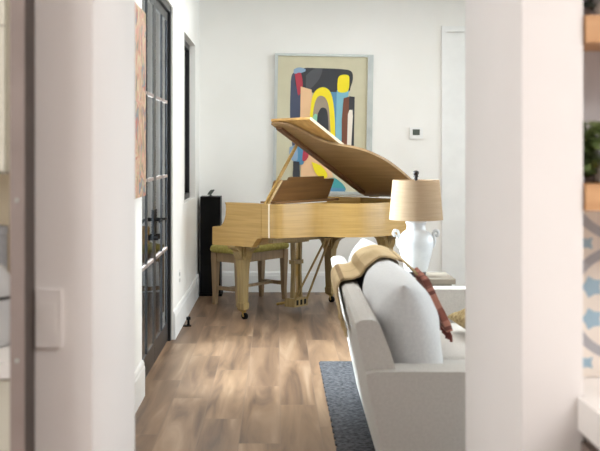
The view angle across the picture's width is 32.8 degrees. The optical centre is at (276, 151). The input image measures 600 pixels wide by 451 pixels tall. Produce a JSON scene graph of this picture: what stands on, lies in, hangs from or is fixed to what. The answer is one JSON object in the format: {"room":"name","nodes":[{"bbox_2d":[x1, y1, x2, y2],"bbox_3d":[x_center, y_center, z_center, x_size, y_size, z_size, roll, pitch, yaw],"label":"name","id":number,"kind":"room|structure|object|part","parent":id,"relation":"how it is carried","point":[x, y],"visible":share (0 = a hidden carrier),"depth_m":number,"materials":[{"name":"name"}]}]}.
{"room":"kitchen","nodes":[
{"label":"kitchen","id":0,"kind":"room"},
{"bbox_2d":[135,0,198,369],"bbox_3d":[-0.836,-0.100,6.595,0.120,3.000,7.210,0,0,0],"label":"wall","id":1,"kind":"structure","parent":0,"point":[184,13],"depth_m":8.12,"materials":[{"name":"white paint"}]},
{"bbox_2d":[135,3,145,198],"bbox_3d":[-0.760,-0.270,5.490,0.029,1.034,0.624,0,0,0],"label":"canvas","id":2,"kind":"object","parent":1,"relation":"attached to","point":[140,15],"visible":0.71,"depth_m":5.58,"materials":[{"name":"fabric"}]},
{"bbox_2d":[142,0,170,377],"bbox_3d":[-0.809,0.160,6.735,0.134,2.480,1.750,0,0,0],"label":"door","id":3,"kind":"structure","parent":1,"relation":"in","point":[156,205],"depth_m":6.85,"materials":[{"name":"black glass"}]},
{"bbox_3d":[-0.811,0.145,6.312,0.004,2.220,0.695,0,0,0],"label":"glass pane","id":4,"kind":"part","parent":3,"relation":"part of","materials":[{"name":"clear glass"}]},
{"bbox_3d":[-0.774,0.479,6.621,0.064,0.198,0.142,0,0,0],"label":"handle","id":5,"kind":"part","parent":3,"relation":"part of","materials":[{"name":"black paint"}]},
{"bbox_3d":[-0.774,0.479,6.819,0.064,0.198,0.142,0,0,0],"label":"handle","id":6,"kind":"part","parent":3,"relation":"part of","materials":[{"name":"black paint"}]},
{"bbox_3d":[-0.811,0.145,7.135,0.004,2.220,0.710,0,0,0],"label":"glass pane","id":7,"kind":"part","parent":3,"relation":"part of","materials":[{"name":"clear glass"}]},
{"bbox_3d":[-0.832,0.160,6.735,0.088,2.480,1.750,0,0,0],"label":"frame","id":8,"kind":"part","parent":3,"relation":"part of","materials":[{"name":"black metal"}]},
{"bbox_2d":[135,272,199,412],"bbox_3d":[-0.767,1.298,6.600,0.018,0.205,7.200,0,0,0],"label":"baseboard","id":9,"kind":"structure","parent":1,"relation":"attached to","point":[183,309],"depth_m":7.85,"materials":[{"name":"white paint"}]},
{"bbox_2d":[184,40,189,199],"bbox_3d":[-0.854,-0.289,9.115,0.045,1.442,1.150,0,0,0],"label":"window","id":10,"kind":"structure","parent":1,"relation":"in","point":[186,45],"depth_m":9.58,"materials":[{"name":"black metal"}]},
{"bbox_3d":[-0.853,-0.289,9.115,0.006,1.362,1.070,0,0,0],"label":"glass pane","id":11,"kind":"part","parent":10,"relation":"part of","materials":[{"name":"clear glass"}]},
{"bbox_2d":[135,292,351,450],"bbox_3d":[1.702,1.450,6.150,5.196,0.100,8.300,0,0,0],"label":"floor","id":12,"kind":"structure","parent":0,"point":[227,381],"depth_m":6.28,"materials":[{"name":"brown wood"}]},
{"bbox_2d":[0,379,9,450],"bbox_3d":[-1.350,0.964,2.650,1.500,0.872,0.520,0,0,0],"label":"base cabinet","id":13,"kind":"object","parent":12,"relation":"on","point":[4,383],"visible":0.02,"depth_m":2.39,"materials":[{"name":"beige paint"}]},
{"bbox_2d":[0,345,9,378],"bbox_3d":[-1.435,0.508,2.645,1.710,0.037,0.550,0,0,0],"label":"countertop","id":14,"kind":"structure","parent":13,"relation":"on","point":[4,351],"depth_m":2.37,"materials":[{"name":"stone"}]},
{"bbox_2d":[0,224,7,268],"bbox_3d":[-0.800,0.343,2.800,0.120,0.295,0.120,0,0,0],"label":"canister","id":15,"kind":"object","parent":14,"relation":"on","point":[3,228],"visible":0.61,"depth_m":2.78,"materials":[{"name":"grey"}]},
{"bbox_3d":[-0.800,0.210,2.800,0.120,0.030,0.120,0,0,0],"label":"lid","id":16,"kind":"part","parent":15,"relation":"part of","materials":[{"name":"brown wood"}]},
{"bbox_2d":[0,264,9,346],"bbox_3d":[-0.770,0.373,2.610,0.210,0.234,0.175,0,0,34],"label":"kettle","id":17,"kind":"object","parent":14,"relation":"on","point":[4,274],"visible":0.59,"depth_m":2.56,"materials":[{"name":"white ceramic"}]},
{"bbox_2d":[10,0,34,450],"bbox_3d":[-0.561,0.050,2.248,0.030,2.700,0.102,0,0,0],"label":"door frame","id":18,"kind":"structure","parent":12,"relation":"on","point":[22,12],"depth_m":2.20,"materials":[{"name":"beige metal"}]},
{"bbox_2d":[183,316,190,326],"bbox_3d":[-0.722,1.362,8.200,0.064,0.076,0.044,0,0,0],"label":"door stop","id":19,"kind":"object","parent":12,"relation":"on","point":[188,318],"visible":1,"depth_m":8.19,"materials":[{"name":"black paint"}]},
{"bbox_2d":[199,196,222,295],"bbox_3d":[-0.648,0.917,10.032,0.224,0.965,0.275,0,0,0],"label":"tower speaker","id":20,"kind":"object","parent":12,"relation":"on","point":[210,207],"visible":0.86,"depth_m":9.90},
{"bbox_2d":[201,198,218,264],"bbox_3d":[-0.648,0.772,9.906,0.176,0.655,0.009,0,0,0],"label":"grille","id":21,"kind":"object","parent":20,"relation":"attached to","point":[209,206],"depth_m":9.90,"materials":[{"name":"black fabric"}]},
{"bbox_2d":[207,190,213,196],"bbox_3d":[-0.646,0.401,9.980,0.068,0.068,0.050,0,0,0],"label":"gadget","id":22,"kind":"object","parent":20,"relation":"on","point":[210,192],"visible":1,"depth_m":9.96,"materials":[{"name":"brown metal"}]},
{"bbox_2d":[210,243,288,306],"bbox_3d":[-0.250,1.117,9.560,0.370,0.565,0.750,0,0,39],"label":"piano bench","id":23,"kind":"object","parent":12,"relation":"on","point":[219,253],"visible":0.56,"depth_m":9.44,"materials":[{"name":"brown wood"}]},
{"bbox_3d":[-0.566,1.162,9.391,0.058,0.476,0.058,0,0,39],"label":"leg","id":24,"kind":"part","parent":23,"relation":"part of","materials":[{"name":"brown wood"}]},
{"bbox_3d":[-0.348,1.162,9.215,0.058,0.476,0.058,0,0,39],"label":"leg","id":25,"kind":"part","parent":23,"relation":"part of","materials":[{"name":"brown wood"}]},
{"bbox_2d":[210,243,288,253],"bbox_3d":[-0.250,0.880,9.560,0.370,0.090,0.750,0,0,39],"label":"seat cushion","id":26,"kind":"object","parent":23,"relation":"on","point":[276,248],"depth_m":9.44,"materials":[{"name":"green fabric"}]},
{"bbox_3d":[-0.152,1.162,9.905,0.058,0.476,0.058,0,0,39],"label":"leg","id":27,"kind":"part","parent":23,"relation":"part of","materials":[{"name":"brown wood"}]},
{"bbox_3d":[0.066,1.162,9.729,0.058,0.476,0.058,0,0,39],"label":"leg","id":28,"kind":"part","parent":23,"relation":"part of","materials":[{"name":"brown wood"}]},
{"bbox_2d":[212,117,410,318],"bbox_3d":[0.409,0.560,8.791,1.250,1.680,1.545,0,0,39],"label":"grand piano","id":29,"kind":"object","parent":12,"relation":"on","point":[245,227],"visible":0.89,"depth_m":8.49,"materials":[{"name":"wood"}]},
{"bbox_3d":[-0.316,0.600,8.459,0.535,0.361,0.065,0,0,39],"label":"arm","id":30,"kind":"part","parent":29,"relation":"part of","materials":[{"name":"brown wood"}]},
{"bbox_3d":[-0.285,1.053,8.550,0.112,0.550,0.112,0,0,39],"label":"leg","id":31,"kind":"part","parent":29,"relation":"part of","materials":[{"name":"brown wood"}]},
{"bbox_3d":[0.159,0.729,8.559,0.050,0.041,0.670,0,0,39],"label":"trap lever","id":32,"kind":"part","parent":29,"relation":"part of","materials":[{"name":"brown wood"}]},
{"bbox_3d":[0.169,1.014,8.955,0.009,0.523,0.010,0,0,39],"label":"pedal rod","id":33,"kind":"part","parent":29,"relation":"part of","materials":[{"name":"brown wood"}]},
{"bbox_3d":[0.182,1.014,8.970,0.009,0.523,0.010,0,0,39],"label":"pedal rod","id":34,"kind":"part","parent":29,"relation":"part of","materials":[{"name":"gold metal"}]},
{"bbox_2d":[260,198,338,203],"bbox_3d":[0.209,0.425,8.884,0.170,0.020,0.900,0,0,39],"label":"desk tray","id":35,"kind":"object","parent":29,"relation":"on","point":[275,200],"depth_m":8.75,"materials":[{"name":"brown wood"}]},
{"bbox_3d":[0.496,1.053,9.520,0.112,0.550,0.112,0,0,39],"label":"leg","id":36,"kind":"part","parent":29,"relation":"part of","materials":[{"name":"brown wood"}]},
{"bbox_3d":[0.662,0.083,8.679,0.715,0.656,1.388,0,0,39],"label":"lid","id":37,"kind":"part","parent":29,"relation":"part of","materials":[{"name":"brown wood"}]},
{"bbox_3d":[0.578,0.600,9.570,0.535,0.361,0.065,0,0,39],"label":"arm","id":38,"kind":"part","parent":29,"relation":"part of","materials":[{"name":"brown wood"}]},
{"bbox_3d":[0.934,1.010,8.724,0.112,0.636,0.112,0,0,39],"label":"leg","id":39,"kind":"part","parent":29,"relation":"part of","materials":[{"name":"brown wood"}]},
{"bbox_2d":[319,361,374,450],"bbox_3d":[1.589,1.394,4.935,2.622,0.012,3.670,0,0,0],"label":"area rug","id":40,"kind":"object","parent":12,"relation":"on","point":[351,432],"visible":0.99,"depth_m":5.52,"materials":[{"name":"grey carpet"}]},
{"bbox_2d":[331,238,464,450],"bbox_3d":[0.766,0.927,4.644,0.954,0.922,2.260,0,0,1],"label":"sofa","id":41,"kind":"object","parent":40,"relation":"on","point":[410,378],"visible":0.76,"depth_m":3.68,"materials":[{"name":"fabric"}]},
{"bbox_2d":[348,238,398,289],"bbox_3d":[0.495,0.710,5.092,0.282,0.495,0.840,-10,0,1],"label":"cushion","id":42,"kind":"object","parent":41,"relation":"on","point":[363,242],"depth_m":5.25,"materials":[{"name":"white fabric"}]},
{"bbox_2d":[331,245,417,336],"bbox_3d":[0.453,0.633,4.805,0.377,0.367,0.646,0,0,1],"label":"throw","id":43,"kind":"object","parent":41,"relation":"on","point":[363,257],"visible":1,"depth_m":4.70,"materials":[{"name":"fabric"}]},
{"bbox_2d":[362,258,442,362],"bbox_3d":[0.506,0.716,4.182,0.295,0.482,1.030,-10,0,1],"label":"cushion","id":44,"kind":"object","parent":41,"relation":"on","point":[407,316],"depth_m":3.75,"materials":[{"name":"white fabric"}]},
{"bbox_3d":[0.792,1.038,5.703,0.909,0.560,0.140,0,0,1],"label":"arm","id":45,"kind":"part","parent":41,"relation":"part of","materials":[{"name":"fabric"}]},
{"bbox_3d":[0.764,1.038,3.583,0.909,0.560,0.140,0,0,1],"label":"arm","id":46,"kind":"part","parent":41,"relation":"part of","materials":[{"name":"fabric"}]},
{"bbox_2d":[413,267,452,341],"bbox_3d":[0.722,0.706,4.758,0.134,0.283,0.492,0,0,1],"label":"throw","id":47,"kind":"object","parent":41,"relation":"on","point":[444,323],"visible":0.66,"depth_m":4.54,"materials":[{"name":"fabric"}]},
{"bbox_2d":[440,323,464,359],"bbox_3d":[0.869,1.018,5.136,0.760,0.190,0.982,0,0,1],"label":"seat cushion","id":48,"kind":"object","parent":41,"relation":"on","point":[455,350],"depth_m":4.91,"materials":[{"name":"fabric"}]},
{"bbox_2d":[443,360,464,363],"bbox_3d":[0.856,1.018,4.148,0.760,0.190,0.982,0,0,1],"label":"seat cushion","id":49,"kind":"object","parent":41,"relation":"on","point":[444,361],"depth_m":4.54,"materials":[{"name":"fabric"}]},
{"bbox_2d":[448,308,464,328],"bbox_3d":[1.052,0.836,5.131,0.298,0.129,0.340,0,0,-7],"label":"woven pillow","id":50,"kind":"object","parent":41,"relation":"on","point":[458,317],"visible":0.16,"depth_m":5.15,"materials":[{"name":"fabric"}]},
{"bbox_2d":[414,272,455,285],"bbox_3d":[0.800,1.071,6.230,0.520,0.632,0.360,0,0,0],"label":"side table","id":51,"kind":"object","parent":40,"relation":"on","point":[436,278],"visible":0.2,"depth_m":6.09,"materials":[{"name":"grey wood"}]},
{"bbox_2d":[389,170,442,276],"bbox_3d":[0.845,0.433,6.200,0.326,0.643,0.326,0,0,0],"label":"table lamp","id":52,"kind":"object","parent":51,"relation":"on","point":[415,201],"visible":0.93,"depth_m":6.11,"materials":[{"name":"white ceramic"}]},
{"bbox_3d":[0.845,0.290,6.200,0.326,0.240,0.326,0,0,0],"label":"lamp shade","id":53,"kind":"part","parent":52,"relation":"part of","materials":[{"name":"beige fabric"}]},
{"bbox_2d":[392,221,439,271],"bbox_3d":[0.845,0.572,6.200,0.290,0.307,0.211,0,0,0],"label":"lamp base","id":54,"kind":"object","parent":52,"relation":"on","point":[416,244],"depth_m":6.13,"materials":[{"name":"white ceramic"}]},
{"bbox_2d":[35,0,595,450],"bbox_3d":[1.050,0.025,2.645,6.700,2.750,0.690,0,0,0],"label":"wall","id":55,"kind":"structure","parent":0,"point":[524,180],"depth_m":2.30,"materials":[{"name":"white paint"}]},
{"bbox_2d":[0,0,9,173],"bbox_3d":[-1.252,-0.522,2.759,1.135,1.156,0.322,0,0,0],"label":"upper cabinet","id":56,"kind":"object","parent":55,"relation":"attached to","point":[4,4],"visible":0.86,"depth_m":2.60,"materials":[{"name":"beige paint"}]},
{"bbox_3d":[-0.968,-0.521,2.610,0.545,1.138,0.019,0,0,0],"label":"door","id":57,"kind":"part","parent":56,"relation":"part of","materials":[{"name":"beige paint"}]},
{"bbox_2d":[0,173,9,273],"bbox_3d":[-1.433,0.095,2.928,1.714,0.790,0.005,0,0,0],"label":"backsplash","id":58,"kind":"structure","parent":55,"relation":"attached to","point":[4,178],"depth_m":2.92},
{"bbox_2d":[36,289,61,346],"bbox_3d":[-0.513,0.374,2.295,0.058,0.130,0.010,0,0,0],"label":"light switch","id":59,"kind":"object","parent":55,"relation":"attached to","point":[48,301],"visible":1,"depth_m":2.29,"materials":[{"name":"white paint"}]},
{"bbox_2d":[583,210,599,376],"bbox_3d":[0.962,0.341,2.495,0.540,0.417,0.008,0,0,0],"label":"backsplash","id":60,"kind":"structure","parent":55,"relation":"attached to","point":[591,219],"depth_m":2.49,"materials":[{"name":"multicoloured tile"}]},
{"bbox_2d":[583,0,599,178],"bbox_3d":[0.962,-0.468,2.495,0.540,1.065,0.009,0,0,0],"label":"wall","id":61,"kind":"structure","parent":55,"relation":"attached to","point":[591,59],"depth_m":2.49,"materials":[{"name":"white paint"}]},
{"bbox_2d":[583,15,599,50],"bbox_3d":[0.963,-0.277,2.390,0.538,0.062,0.200,0,0,0],"label":"wall shelf","id":62,"kind":"object","parent":55,"relation":"attached to","point":[591,23],"visible":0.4,"depth_m":2.29,"materials":[{"name":"brown wood"}]},
{"bbox_2d":[583,0,599,14],"bbox_3d":[0.799,-0.398,2.408,0.226,0.180,0.150,0,0,0],"label":"trailing plant","id":63,"kind":"object","parent":62,"relation":"on","point":[594,5],"visible":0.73,"depth_m":2.40,"materials":[{"name":"green plant"}]},
{"bbox_3d":[0.797,-0.353,2.410,0.112,0.090,0.112,0,0,0],"label":"pot","id":64,"kind":"part","parent":63,"relation":"part of","materials":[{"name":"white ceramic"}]},
{"bbox_2d":[583,182,599,210],"bbox_3d":[0.963,0.102,2.390,0.538,0.059,0.200,0,0,0],"label":"wall shelf","id":65,"kind":"object","parent":55,"relation":"attached to","point":[591,190],"visible":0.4,"depth_m":2.29,"materials":[{"name":"brown wood"}]},
{"bbox_2d":[583,120,599,182],"bbox_3d":[0.798,-0.004,2.410,0.238,0.153,0.148,0,0,0],"label":"potted plant","id":66,"kind":"object","parent":65,"relation":"on","point":[591,143],"visible":0.62,"depth_m":2.39,"materials":[{"name":"green plant"}]},
{"bbox_3d":[0.797,0.028,2.410,0.112,0.090,0.112,0,0,0],"label":"pot","id":67,"kind":"part","parent":66,"relation":"part of","materials":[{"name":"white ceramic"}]},
{"bbox_2d":[199,0,464,271],"bbox_3d":[1.752,-0.100,10.250,5.296,3.000,0.100,0,0,0],"label":"wall","id":68,"kind":"structure","parent":0,"point":[239,40],"depth_m":10.20,"materials":[{"name":"white paint"}]},
{"bbox_2d":[222,272,324,291],"bbox_3d":[0.422,1.298,10.191,2.396,0.205,0.018,0,0,0],"label":"baseboard","id":69,"kind":"structure","parent":68,"relation":"attached to","point":[228,278],"depth_m":10.18,"materials":[{"name":"white paint"}]},
{"bbox_2d":[273,53,373,194],"bbox_3d":[0.460,-0.278,10.172,0.980,1.395,0.045,1,0,0],"label":"abstract painting","id":70,"kind":"object","parent":68,"relation":"attached to","point":[335,90],"visible":0.73,"depth_m":10.17,"materials":[{"name":"multicoloured paint"}]},
{"bbox_2d":[410,127,422,137],"bbox_3d":[1.390,-0.190,10.188,0.130,0.110,0.024,0,0,0],"label":"thermostat","id":71,"kind":"object","parent":68,"relation":"attached to","point":[415,132],"visible":1,"depth_m":10.18,"materials":[{"name":"white plastic"}]},
{"bbox_2d":[441,26,464,285],"bbox_3d":[2.160,0.072,10.162,1.030,2.655,0.077,0,0,0],"label":"door","id":72,"kind":"structure","parent":68,"relation":"in","point":[452,44],"depth_m":10.19,"materials":[{"name":"white paint"}]},
{"bbox_3d":[1.000,1.450,-0.300,6.600,0.100,4.600,0,0,0],"label":"floor","id":73,"kind":"structure","parent":0,"visible":0},
{"bbox_2d":[581,439,599,450],"bbox_3d":[0.960,1.012,1.595,0.560,0.775,1.390,0,0,0],"label":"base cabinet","id":74,"kind":"object","parent":73,"relation":"on","point":[585,446],"visible":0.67,"depth_m":2.25,"materials":[{"name":"brown wood"}]},
{"bbox_2d":[577,377,599,449],"bbox_3d":[0.959,0.587,1.695,0.566,0.074,1.590,0,0,0],"label":"countertop","id":75,"kind":"structure","parent":74,"relation":"on","point":[588,405],"depth_m":2.25,"materials":[{"name":"stone"}]},
{"bbox_3d":[0.687,0.974,1.940,0.014,0.652,0.680,0,0,0],"label":"door","id":76,"kind":"part","parent":74,"relation":"part of","materials":[{"name":"white wood"}]}
]}

